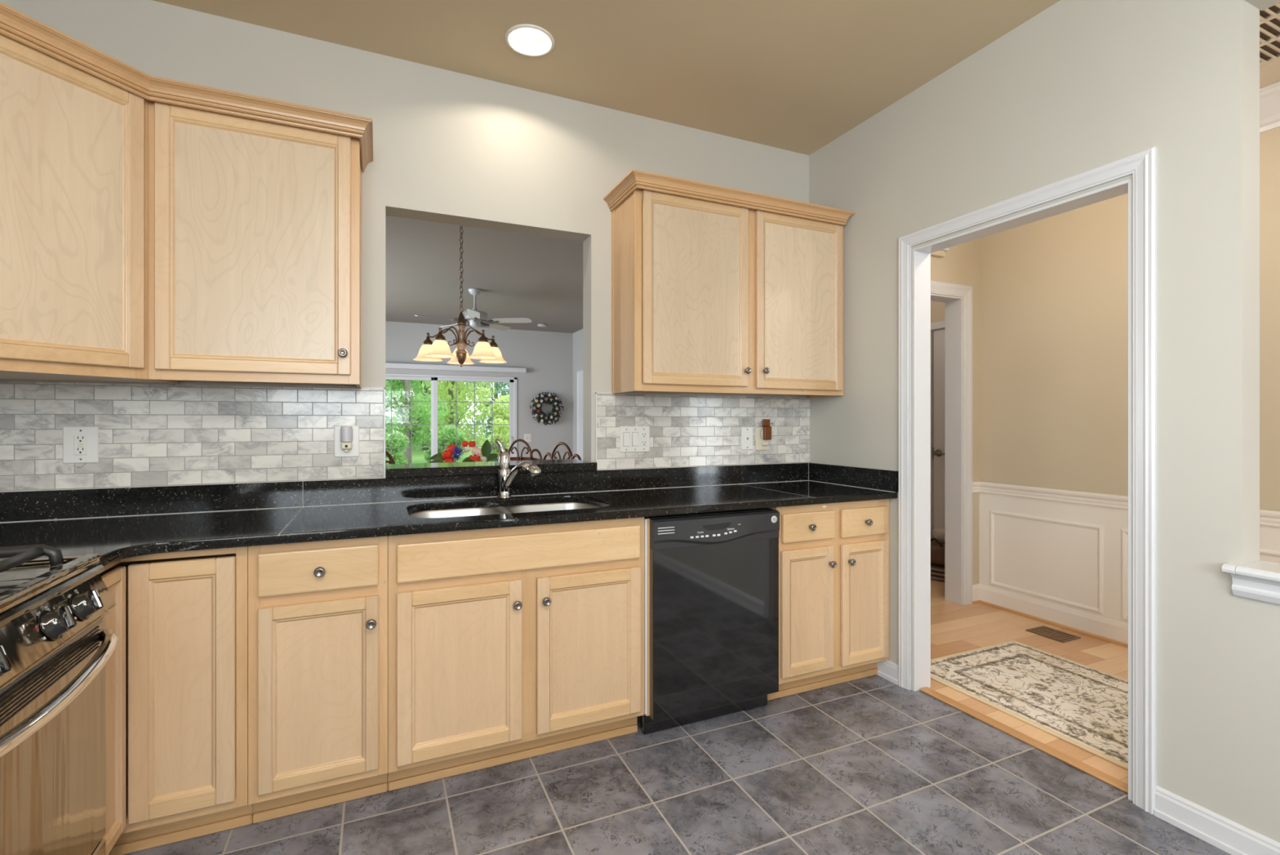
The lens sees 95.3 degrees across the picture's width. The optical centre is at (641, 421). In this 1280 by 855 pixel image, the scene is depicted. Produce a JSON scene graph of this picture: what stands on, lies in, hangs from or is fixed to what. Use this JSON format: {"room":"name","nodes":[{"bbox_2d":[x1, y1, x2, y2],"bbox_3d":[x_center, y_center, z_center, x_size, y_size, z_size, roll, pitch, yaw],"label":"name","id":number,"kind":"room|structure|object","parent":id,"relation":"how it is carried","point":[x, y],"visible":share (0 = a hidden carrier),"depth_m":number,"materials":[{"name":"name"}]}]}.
{"room":"kitchen","nodes":[
{"label":"kitchen","id":0,"kind":"room"},
{"bbox_2d":[0,0,808,477],"bbox_3d":[-0.668,-0.141,2.697,3.744,2.786,0.123,0,0,-24],"label":"wall","id":1,"kind":"structure","parent":0,"point":[450,147],"depth_m":2.56,"materials":[{"name":"beige paint"}]},
{"bbox_2d":[0,2,170,383],"bbox_3d":[-1.846,-0.613,1.752,0.616,0.952,0.630,0,0,-24],"label":"upper cabinet","id":2,"kind":"object","parent":1,"relation":"attached to","point":[73,115],"visible":0.98,"depth_m":1.70,"materials":[{"name":"brown wood"}]},
{"bbox_2d":[0,381,385,491],"bbox_3d":[-1.663,0.047,2.175,1.300,0.376,0.010,0,0,-24],"label":"backsplash","id":3,"kind":"structure","parent":1,"relation":"attached to","point":[149,434],"depth_m":2.16,"materials":[{"name":"tile"}]},
{"bbox_2d":[62,426,98,467],"bbox_3d":[-1.955,0.089,2.035,0.096,0.144,0.010,0,0,-24],"label":"wall outlet","id":4,"kind":"object","parent":3,"relation":"attached to","point":[80,443],"visible":1,"depth_m":2.03,"materials":[{"name":"white plastic"}]},
{"bbox_2d":[73,434,87,454],"bbox_3d":[-1.954,0.082,2.033,0.036,0.070,0.004,0,0,-24],"label":"receptacle","id":5,"kind":"object","parent":4,"relation":"attached to","point":[80,441],"depth_m":2.03,"materials":[{"name":"beige plastic"}]},
{"bbox_2d":[333,425,359,457],"bbox_3d":[-1.199,0.081,2.376,0.092,0.128,0.009,0,0,-24],"label":"wall outlet","id":6,"kind":"object","parent":3,"relation":"attached to","point":[354,451],"visible":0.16,"depth_m":2.37,"materials":[{"name":"white plastic"}]},
{"bbox_2d":[340,426,352,452],"bbox_3d":[-1.188,0.071,2.352,0.044,0.106,0.043,0,0,-24],"label":"night light","id":7,"kind":"object","parent":6,"relation":"attached to","point":[346,432],"visible":1,"depth_m":2.34,"materials":[{"name":"beige plastic"}]},
{"bbox_2d":[145,75,373,388],"bbox_3d":[-1.345,-0.612,2.126,0.668,0.955,0.360,0,0,-24],"label":"upper cabinet","id":8,"kind":"object","parent":1,"relation":"attached to","point":[255,202],"visible":0.99,"depth_m":2.00,"materials":[{"name":"brown wood"}]},
{"bbox_2d":[385,458,597,478],"bbox_3d":[-0.693,0.215,2.736,0.924,0.038,0.304,0,0,-24],"label":"ledge","id":9,"kind":"object","parent":1,"relation":"on","point":[473,468],"visible":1,"depth_m":2.59,"materials":[{"name":"black stone"}]},
{"bbox_2d":[595,392,809,469],"bbox_3d":[0.374,0.047,3.093,1.308,0.376,0.010,0,0,-24],"label":"backsplash","id":10,"kind":"structure","parent":1,"relation":"attached to","point":[686,430],"depth_m":3.06,"materials":[{"name":"tile"}]},
{"bbox_2d":[619,426,649,452],"bbox_3d":[-0.030,0.088,2.901,0.163,0.129,0.012,0,0,-24],"label":"switch plate","id":11,"kind":"object","parent":10,"relation":"attached to","point":[632,438],"visible":1,"depth_m":2.90,"materials":[{"name":"white plastic"}]},
{"bbox_2d":[640,431,647,445],"bbox_3d":[0.015,0.089,2.920,0.034,0.068,0.004,0,0,-24],"label":"receptacle","id":12,"kind":"object","parent":11,"relation":"attached to","point":[643,434],"depth_m":2.92,"materials":[{"name":"white plastic"}]},
{"bbox_2d":[741,426,752,449],"bbox_3d":[0.578,0.093,3.176,0.076,0.124,0.009,0,0,-24],"label":"phone jack","id":13,"kind":"object","parent":10,"relation":"attached to","point":[746,432],"visible":1,"depth_m":3.17,"materials":[{"name":"white plastic"}]},
{"bbox_2d":[755,426,768,450],"bbox_3d":[0.669,0.095,3.212,0.082,0.127,0.020,0,0,-24],"label":"wall outlet","id":14,"kind":"object","parent":10,"relation":"attached to","point":[761,443],"visible":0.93,"depth_m":3.21,"materials":[{"name":"beige plastic"}]},
{"bbox_2d":[758,418,774,439],"bbox_3d":[0.693,0.044,3.210,0.108,0.113,0.022,0,0,-24],"label":"ornament","id":15,"kind":"object","parent":14,"relation":"attached to","point":[766,422],"visible":1,"depth_m":3.20,"materials":[{"name":"wood"}]},
{"bbox_2d":[603,168,855,398],"bbox_3d":[0.466,-0.612,2.941,1.263,0.955,0.360,0,0,-24],"label":"upper cabinet","id":16,"kind":"object","parent":1,"relation":"attached to","point":[716,289],"visible":1,"depth_m":2.80,"materials":[{"name":"brown wood"}]},
{"bbox_2d":[385,320,573,459],"bbox_3d":[-3.689,-0.141,9.105,5.619,2.786,0.150,0,0,-24],"label":"wall","id":17,"kind":"structure","parent":0,"point":[547,357],"depth_m":9.81,"materials":[{"name":"grey paint"}]},
{"bbox_2d":[385,373,516,462],"bbox_3d":[-3.282,0.259,9.232,2.625,1.985,0.133,0,0,-24],"label":"window","id":18,"kind":"structure","parent":17,"relation":"in","point":[433,378],"depth_m":9.30,"materials":[{"name":"white paint"}]},
{"bbox_2d":[385,379,431,462],"bbox_3d":[-3.856,0.232,9.008,1.155,1.760,0.016,0,0,-24],"label":"grille","id":19,"kind":"object","parent":18,"relation":"attached to","point":[391,401],"depth_m":9.12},
{"bbox_2d":[437,381,509,462],"bbox_3d":[-2.709,0.232,9.480,1.135,1.760,0.016,0,0,-24],"label":"grille","id":20,"kind":"object","parent":18,"relation":"attached to","point":[455,402],"depth_m":9.49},
{"bbox_2d":[385,362,526,373],"bbox_3d":[-3.250,-0.849,9.165,2.890,0.078,0.099,0,0,-24],"label":"blind valance","id":21,"kind":"object","parent":17,"relation":"attached to","point":[388,365],"visible":0.58,"depth_m":9.24,"materials":[{"name":"white paint"}]},
{"bbox_2d":[524,433,531,441],"bbox_3d":[-1.906,0.277,9.820,0.118,0.130,0.010,0,0,-24],"label":"light switch","id":22,"kind":"object","parent":17,"relation":"attached to","point":[527,437],"visible":0.93,"depth_m":9.82,"materials":[{"name":"white plastic"}]},
{"bbox_2d":[529,391,564,425],"bbox_3d":[-1.581,-0.225,9.869,0.587,0.581,0.188,0,0,-24],"label":"wreath","id":23,"kind":"object","parent":17,"relation":"attached to","point":[538,412],"visible":1,"depth_m":9.86,"materials":[{"name":"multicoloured plant"}]},
{"bbox_2d":[573,328,582,459],"bbox_3d":[0.002,-0.141,6.876,0.719,2.786,6.947,0,0,-24],"label":"wall","id":24,"kind":"structure","parent":0,"point":[577,335],"depth_m":9.99,"materials":[{"name":"grey paint"}]},
{"bbox_2d":[577,369,582,460],"bbox_3d":[-0.875,0.202,9.430,0.019,2.100,1.010,0,0,-24],"label":"door","id":25,"kind":"structure","parent":24,"relation":"in","point":[580,373],"depth_m":9.75,"materials":[{"name":"white paint"}]},
{"bbox_2d":[151,0,1060,155],"bbox_3d":[0.290,-1.594,0.516,3.700,0.120,4.760,0,0,-24],"label":"ceiling","id":26,"kind":"structure","parent":0,"point":[797,76],"depth_m":2.38,"materials":[{"name":"beige paint"}]},
{"bbox_2d":[505,24,554,57],"bbox_3d":[-0.448,-1.561,2.350,0.196,0.070,0.196,0,0,-24],"label":"recessed light","id":27,"kind":"object","parent":26,"relation":"in","point":[527,40],"visible":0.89,"depth_m":2.40,"materials":[{"name":"white"}]},
{"bbox_2d":[124,577,1231,854],"bbox_3d":[1.476,1.312,1.950,7.040,0.120,6.400,0,0,-24],"label":"floor","id":28,"kind":"structure","parent":0,"point":[870,765],"depth_m":1.96,"materials":[{"name":"tile"}]},
{"bbox_2d":[0,543,119,854],"bbox_3d":[-1.430,0.768,0.988,0.709,0.968,0.763,0,0,-24],"label":"stove","id":29,"kind":"object","parent":28,"relation":"on","point":[56,645],"visible":1,"depth_m":1.22,"materials":[{"name":"silver metal"}]},
{"bbox_2d":[0,553,100,613],"bbox_3d":[-1.468,0.339,0.971,0.627,0.027,0.763,0,0,-24],"label":"cooktop","id":30,"kind":"object","parent":29,"relation":"in","point":[24,586],"depth_m":1.26,"materials":[{"name":"silver metal"}]},
{"bbox_2d":[99,546,253,854],"bbox_3d":[-1.676,0.811,1.740,0.910,0.882,0.786,0,0,-24],"label":"base cabinet","id":31,"kind":"object","parent":28,"relation":"on","point":[177,668],"visible":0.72,"depth_m":1.69,"materials":[{"name":"brown wood"}]},
{"bbox_2d":[0,462,898,566],"bbox_3d":[-0.480,0.302,2.276,3.538,0.133,0.796,0,0,-24],"label":"countertop","id":32,"kind":"structure","parent":31,"relation":"on","point":[115,523],"depth_m":2.21,"materials":[{"name":"black stone"}]},
{"bbox_2d":[408,502,599,517],"bbox_3d":[-0.526,0.464,2.353,0.802,0.195,0.442,0,0,-24],"label":"sink","id":33,"kind":"object","parent":32,"relation":"in","point":[460,512],"visible":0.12,"depth_m":2.49,"materials":[{"name":"metal"}]},
{"bbox_2d":[495,438,542,497],"bbox_3d":[-0.529,0.207,2.520,0.267,0.261,0.063,0,0,41],"label":"faucet","id":34,"kind":"object","parent":32,"relation":"on","point":[506,476],"visible":1,"depth_m":2.56,"materials":[{"name":"silver metal"}]},
{"bbox_2d":[248,535,387,822],"bbox_3d":[-1.116,0.811,2.076,0.386,0.882,0.632,0,0,-24],"label":"base cabinet","id":35,"kind":"object","parent":28,"relation":"on","point":[317,611],"visible":0.92,"depth_m":1.82,"materials":[{"name":"brown wood"}]},
{"bbox_2d":[387,504,644,791],"bbox_3d":[-0.517,0.811,2.346,0.925,0.882,0.632,0,0,-24],"label":"base cabinet","id":36,"kind":"object","parent":28,"relation":"on","point":[508,644],"visible":0.98,"depth_m":2.06,"materials":[{"name":"brown wood"}]},
{"bbox_2d":[642,507,779,734],"bbox_3d":[0.193,0.817,2.659,0.624,0.866,0.613,0,0,-24],"label":"dishwasher","id":37,"kind":"object","parent":28,"relation":"on","point":[711,579],"visible":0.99,"depth_m":2.38,"materials":[{"name":"black paint"}]},
{"bbox_2d":[767,498,888,700],"bbox_3d":[0.790,0.811,2.935,0.673,0.882,0.632,0,0,-24],"label":"base cabinet","id":38,"kind":"object","parent":28,"relation":"on","point":[833,557],"visible":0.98,"depth_m":2.69,"materials":[{"name":"brown wood"}]},
{"bbox_2d":[930,563,945,581],"bbox_3d":[2.424,1.204,4.690,0.314,0.095,0.379,0,0,-24],"label":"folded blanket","id":39,"kind":"object","parent":28,"relation":"on","point":[937,571],"visible":0.34,"depth_m":4.60,"materials":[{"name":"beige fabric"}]},
{"bbox_2d":[930,537,945,565],"bbox_3d":[2.400,1.039,4.696,0.243,0.215,0.322,0,0,-24],"label":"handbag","id":40,"kind":"object","parent":39,"relation":"on","point":[937,548],"visible":0.49,"depth_m":4.61,"materials":[{"name":"brown leather"}]},
{"bbox_2d":[932,527,945,541],"bbox_3d":[2.459,0.922,4.744,0.151,0.100,0.206,0,0,-24],"label":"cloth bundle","id":41,"kind":"object","parent":40,"relation":"on","point":[939,533],"visible":0.56,"depth_m":4.71,"materials":[{"name":"beige fabric"}]},
{"bbox_2d":[920,686,1128,793],"bbox_3d":[1.488,1.246,2.341,0.047,0.012,0.842,0,0,-24],"label":"trim","id":42,"kind":"structure","parent":28,"relation":"on","point":[1075,762],"depth_m":2.26,"materials":[{"name":"brown wood"}]},
{"bbox_2d":[930,640,1128,769],"bbox_3d":[2.123,1.247,2.283,0.840,0.009,1.900,0,0,-24],"label":"rug","id":43,"kind":"object","parent":28,"relation":"on","point":[1084,706],"visible":0.52,"depth_m":2.70,"materials":[{"name":"beige fabric"}]},
{"bbox_2d":[1025,625,1080,642],"bbox_3d":[2.425,1.250,3.436,0.170,0.004,0.210,0,0,-24],"label":"floor vent","id":44,"kind":"object","parent":28,"relation":"in","point":[1042,627],"visible":1,"depth_m":3.43,"materials":[{"name":"brown metal"}]},
{"bbox_2d":[385,59,1279,333],"bbox_3d":[-0.141,-1.594,4.249,8.100,0.120,11.920,0,0,-24],"label":"ceiling","id":45,"kind":"structure","parent":0,"point":[538,278],"depth_m":6.10,"materials":[{"name":"paint"}]},
{"bbox_2d":[413,225,506,366],"bbox_3d":[-1.232,-0.955,4.016,0.625,1.158,0.618,0,0,-24],"label":"chandelier","id":46,"kind":"object","parent":45,"relation":"hanging from","point":[429,351],"visible":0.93,"depth_m":3.97,"materials":[{"name":"brown metal"}]},
{"bbox_2d":[422,333,432,344],"bbox_3d":[-1.461,-0.566,3.999,0.068,0.085,0.068,0,0,-24],"label":"socket","id":47,"kind":"object","parent":46,"relation":"attached to","point":[428,341],"depth_m":3.98,"materials":[{"name":"brown metal"}]},
{"bbox_2d":[435,327,445,340],"bbox_3d":[-1.302,-0.566,3.783,0.068,0.085,0.068,0,0,-24],"label":"socket","id":48,"kind":"object","parent":46,"relation":"attached to","point":[440,336],"depth_m":3.77,"materials":[{"name":"brown metal"}]},
{"bbox_2d":[477,329,488,342],"bbox_3d":[-1.048,-0.566,3.867,0.068,0.085,0.068,0,0,-24],"label":"socket","id":49,"kind":"object","parent":46,"relation":"attached to","point":[482,339],"depth_m":3.85,"materials":[{"name":"brown metal"}]},
{"bbox_2d":[489,335,497,347],"bbox_3d":[-1.049,-0.566,4.135,0.068,0.085,0.068,0,0,-24],"label":"socket","id":50,"kind":"object","parent":46,"relation":"attached to","point":[493,344],"depth_m":4.12,"materials":[{"name":"brown metal"}]},
{"bbox_2d":[414,288,532,330],"bbox_3d":[-1.953,-1.320,6.761,1.265,0.428,1.271,0,0,-24],"label":"ceiling fan","id":51,"kind":"object","parent":45,"relation":"hanging from","point":[474,317],"visible":0.92,"depth_m":6.75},
{"bbox_2d":[537,324,546,327],"bbox_3d":[-1.564,-1.516,9.234,0.150,0.034,0.150,0,0,-24],"label":"smoke detector","id":52,"kind":"object","parent":45,"relation":"attached to","point":[538,325],"visible":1,"depth_m":9.19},
{"bbox_2d":[1259,3,1279,66],"bbox_3d":[2.585,-1.528,1.984,0.570,0.012,0.950,0,0,-24],"label":"ceiling vent","id":53,"kind":"object","parent":45,"relation":"in","point":[1269,18],"visible":0.18,"depth_m":2.31,"materials":[{"name":"paint"}]},
{"bbox_2d":[930,300,945,541],"bbox_3d":[1.709,-0.141,4.672,1.880,2.786,1.547,0,0,-24],"label":"wall","id":54,"kind":"structure","parent":0,"point":[937,308],"depth_m":4.99,"materials":[{"name":"paint"}]},
{"bbox_2d":[930,320,945,542],"bbox_3d":[2.528,0.207,4.881,0.095,2.090,0.340,0,0,-24],"label":"door","id":55,"kind":"structure","parent":54,"relation":"in","point":[939,449],"depth_m":4.93,"materials":[{"name":"white paint"}]},
{"bbox_2d":[930,238,979,584],"bbox_3d":[1.672,-0.141,3.821,1.446,2.786,0.126,0,0,-24],"label":"wall","id":56,"kind":"structure","parent":0,"point":[960,264],"depth_m":4.04,"materials":[{"name":"paint"}]},
{"bbox_2d":[930,247,949,257],"bbox_3d":[1.942,-1.181,3.849,0.210,0.175,0.044,0,0,-24],"label":"door chime","id":57,"kind":"object","parent":56,"relation":"attached to","point":[941,253],"visible":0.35,"depth_m":3.86,"materials":[{"name":"white paint"}]},
{"bbox_2d":[930,293,962,604],"bbox_3d":[1.796,0.202,3.877,0.826,2.100,0.128,0,0,-24],"label":"trim","id":58,"kind":"structure","parent":56,"relation":"attached to","point":[953,304],"depth_m":4.04,"materials":[{"name":"white paint"}]},
{"bbox_2d":[930,280,972,604],"bbox_3d":[1.826,0.161,3.811,0.989,2.181,0.019,0,0,-24],"label":"trim","id":59,"kind":"structure","parent":56,"relation":"attached to","point":[965,291],"depth_m":3.99,"materials":[{"name":"white paint"}]},
{"bbox_2d":[808,0,1279,842],"bbox_3d":[1.968,-0.141,1.294,0.118,2.786,4.600,0,0,-24],"label":"wall","id":60,"kind":"structure","parent":0,"point":[1077,86],"depth_m":1.83,"materials":[{"name":"beige paint"}]},
{"bbox_2d":[877,659,898,684],"bbox_3d":[1.199,1.207,2.836,0.018,0.090,0.133,0,0,-24],"label":"baseboard","id":61,"kind":"structure","parent":60,"relation":"attached to","point":[888,669],"depth_m":2.82,"materials":[{"name":"white paint"}]},
{"bbox_2d":[912,177,1132,800],"bbox_3d":[1.489,0.225,2.341,0.106,2.054,0.867,0,0,-24],"label":"trim","id":62,"kind":"structure","parent":60,"relation":"attached to","point":[921,255],"depth_m":2.71,"materials":[{"name":"white paint"}]},
{"bbox_2d":[898,146,1156,813],"bbox_3d":[1.432,0.188,2.316,0.019,2.127,1.004,0,0,-24],"label":"trim","id":63,"kind":"structure","parent":60,"relation":"attached to","point":[1142,164],"depth_m":1.90,"materials":[{"name":"white paint"}]},
{"bbox_2d":[1154,785,1279,854],"bbox_3d":[2.245,1.207,0.514,0.018,0.090,2.950,0,0,-24],"label":"baseboard","id":64,"kind":"structure","parent":60,"relation":"attached to","point":[1233,837],"depth_m":1.73,"materials":[{"name":"white paint"}]},
{"bbox_2d":[1222,560,1279,604],"bbox_3d":[2.055,0.457,1.046,0.164,0.090,1.476,0,0,-24],"label":"trim","id":65,"kind":"structure","parent":60,"relation":"attached to","point":[1260,580],"depth_m":1.64,"materials":[{"name":"white paint"}]},
{"bbox_2d":[979,126,1279,511],"bbox_3d":[4.343,-0.141,2.587,5.167,2.786,1.611,0,0,36],"label":"wall","id":66,"kind":"structure","parent":0,"point":[1054,290],"depth_m":3.53,"materials":[{"name":"paint"}]},
{"bbox_2d":[990,509,1103,613],"bbox_3d":[2.519,0.857,3.671,0.012,0.510,0.682,0,0,-24],"label":"trim","id":67,"kind":"structure","parent":66,"relation":"attached to","point":[1100,528],"depth_m":3.58,"materials":[{"name":"white paint"}]},
{"bbox_2d":[972,583,1128,644],"bbox_3d":[2.654,1.184,3.283,0.086,0.112,1.662,0,0,-24],"label":"baseboard","id":68,"kind":"structure","parent":66,"relation":"attached to","point":[1111,628],"depth_m":3.59,"materials":[{"name":"white paint"}]},
{"bbox_2d":[972,600,1128,647],"bbox_3d":[2.654,1.244,3.283,0.086,0.016,1.662,0,0,-24],"label":"trim","id":69,"kind":"structure","parent":66,"relation":"attached to","point":[1061,625],"depth_m":3.58,"materials":[{"name":"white wood"}]},
{"bbox_2d":[972,480,1279,527],"bbox_3d":[2.654,0.454,3.283,0.086,0.076,1.662,0,0,-24],"label":"trim","id":70,"kind":"structure","parent":66,"relation":"attached to","point":[1267,517],"depth_m":3.52,"materials":[{"name":"white paint"}]},
{"bbox_2d":[978,492,1279,623],"bbox_3d":[2.696,0.864,3.301,0.006,0.775,1.662,0,0,-24],"label":"wainscoting","id":71,"kind":"structure","parent":66,"relation":"attached to","point":[1060,561],"depth_m":3.59,"materials":[{"name":"white paint"}]},
{"bbox_2d":[1121,528,1279,620],"bbox_3d":[2.842,0.857,2.955,0.012,0.510,0.710,0,0,-24],"label":"trim","id":72,"kind":"structure","parent":66,"relation":"attached to","point":[1124,531],"depth_m":3.26,"materials":[{"name":"white paint"}]},
{"bbox_2d":[1259,81,1279,133],"bbox_3d":[2.039,-1.451,3.006,1.446,0.165,1.662,0,0,-24],"label":"trim","id":73,"kind":"structure","parent":66,"relation":"attached to","point":[1269,95],"depth_m":2.70,"materials":[{"name":"white paint"}]},
{"bbox_3d":[-2.262,1.313,5.938,5.619,0.118,7.097,0,0,-24],"label":"floor","id":74,"kind":"structure","parent":0,"visible":0},
{"bbox_2d":[385,449,402,464],"bbox_3d":[-1.478,0.702,3.594,0.432,1.093,0.427,0,0,16],"label":"dining chair","id":75,"kind":"object","parent":74,"relation":"on","point":[387,453],"visible":0.06,"depth_m":3.39,"materials":[{"name":"brown metal"}]},
{"bbox_2d":[497,439,542,460],"bbox_3d":[-1.126,0.702,5.019,0.432,1.093,0.427,0,0,14],"label":"dining chair","id":76,"kind":"object","parent":74,"relation":"on","point":[518,458],"visible":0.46,"depth_m":5.19,"materials":[{"name":"brown metal"}]},
{"bbox_2d":[542,441,582,460],"bbox_3d":[-0.718,0.702,4.291,0.432,1.093,0.427,0,0,38],"label":"dining chair","id":77,"kind":"object","parent":74,"relation":"on","point":[569,452],"visible":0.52,"depth_m":4.44,"materials":[{"name":"brown metal"}]},
{"bbox_3d":[-1.323,0.874,4.220,1.120,0.749,1.120,0,0,-24],"label":"dining table","id":78,"kind":"object","parent":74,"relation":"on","visible":0},
{"bbox_2d":[428,439,498,462],"bbox_3d":[-1.154,0.311,3.846,0.533,0.377,0.251,0,0,-24],"label":"flower arrangement","id":79,"kind":"object","parent":78,"relation":"on","point":[446,455],"visible":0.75,"depth_m":3.87,"materials":[{"name":"red plant"}]},
{"label":"outside","id":80,"kind":"structure","parent":0,"visible":0},
{"bbox_2d":[385,435,490,463],"bbox_3d":[-14.901,1.777,38.592,80.000,0.150,62.730,0,0,-24],"label":"ground","id":81,"kind":"structure","parent":80,"point":[418,456],"depth_m":28.69,"materials":[{"name":"green plant"}]},
{"bbox_2d":[385,379,396,432],"bbox_3d":[-12.880,-3.434,26.603,5.116,10.275,4.386,0,0,9],"label":"tree","id":82,"kind":"object","parent":81,"relation":"on","point":[388,418],"visible":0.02,"depth_m":26.71,"materials":[{"name":"green plant"}]},
{"bbox_2d":[385,431,409,475],"bbox_3d":[-6.066,0.868,13.733,1.175,1.686,0.938,0,0,-24],"label":"shrub","id":83,"kind":"object","parent":81,"relation":"on","point":[401,442],"visible":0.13,"depth_m":13.91,"materials":[{"name":"green plant"}]},
{"bbox_2d":[385,379,449,463],"bbox_3d":[-6.745,-1.725,17.068,2.972,6.856,2.798,0,0,-24],"label":"tree","id":84,"kind":"object","parent":81,"relation":"on","point":[421,415],"visible":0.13,"depth_m":16.87,"materials":[{"name":"green plant"}]},
{"bbox_2d":[389,380,484,449],"bbox_3d":[-12.675,-2.939,35.316,7.064,10.127,7.538,0,0,-24],"label":"tree","id":85,"kind":"object","parent":81,"relation":"on","point":[426,389],"visible":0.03,"depth_m":34.87,"materials":[{"name":"green plant"}]},
{"bbox_2d":[423,423,466,462],"bbox_3d":[-4.840,0.875,14.248,1.028,1.670,0.924,0,0,11],"label":"shrub","id":86,"kind":"object","parent":81,"relation":"on","point":[446,437],"visible":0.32,"depth_m":14.07,"materials":[{"name":"green plant"}]},
{"bbox_2d":[412,380,497,455],"bbox_3d":[-6.703,-2.286,21.710,3.643,7.979,3.919,0,0,24],"label":"tree","id":87,"kind":"object","parent":81,"relation":"on","point":[448,386],"visible":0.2,"depth_m":21.59,"materials":[{"name":"green plant"}]},
{"bbox_2d":[439,380,509,448],"bbox_3d":[-7.098,-2.875,28.555,5.350,9.155,4.904,0,0,35],"label":"tree","id":88,"kind":"object","parent":81,"relation":"on","point":[498,385],"visible":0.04,"depth_m":27.21,"materials":[{"name":"green plant"}]},
{"bbox_2d":[477,417,509,458],"bbox_3d":[-3.568,0.802,14.723,1.112,1.824,1.158,0,0,-24],"label":"shrub","id":89,"kind":"object","parent":81,"relation":"on","point":[500,434],"visible":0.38,"depth_m":14.70,"materials":[{"name":"green plant"}]},
{"bbox_2d":[488,394,509,436],"bbox_3d":[-3.599,0.342,18.398,2.074,2.741,2.278,0,0,-1],"label":"shrub","id":90,"kind":"object","parent":81,"relation":"on","point":[503,413],"visible":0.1,"depth_m":17.68,"materials":[{"name":"green plant"}]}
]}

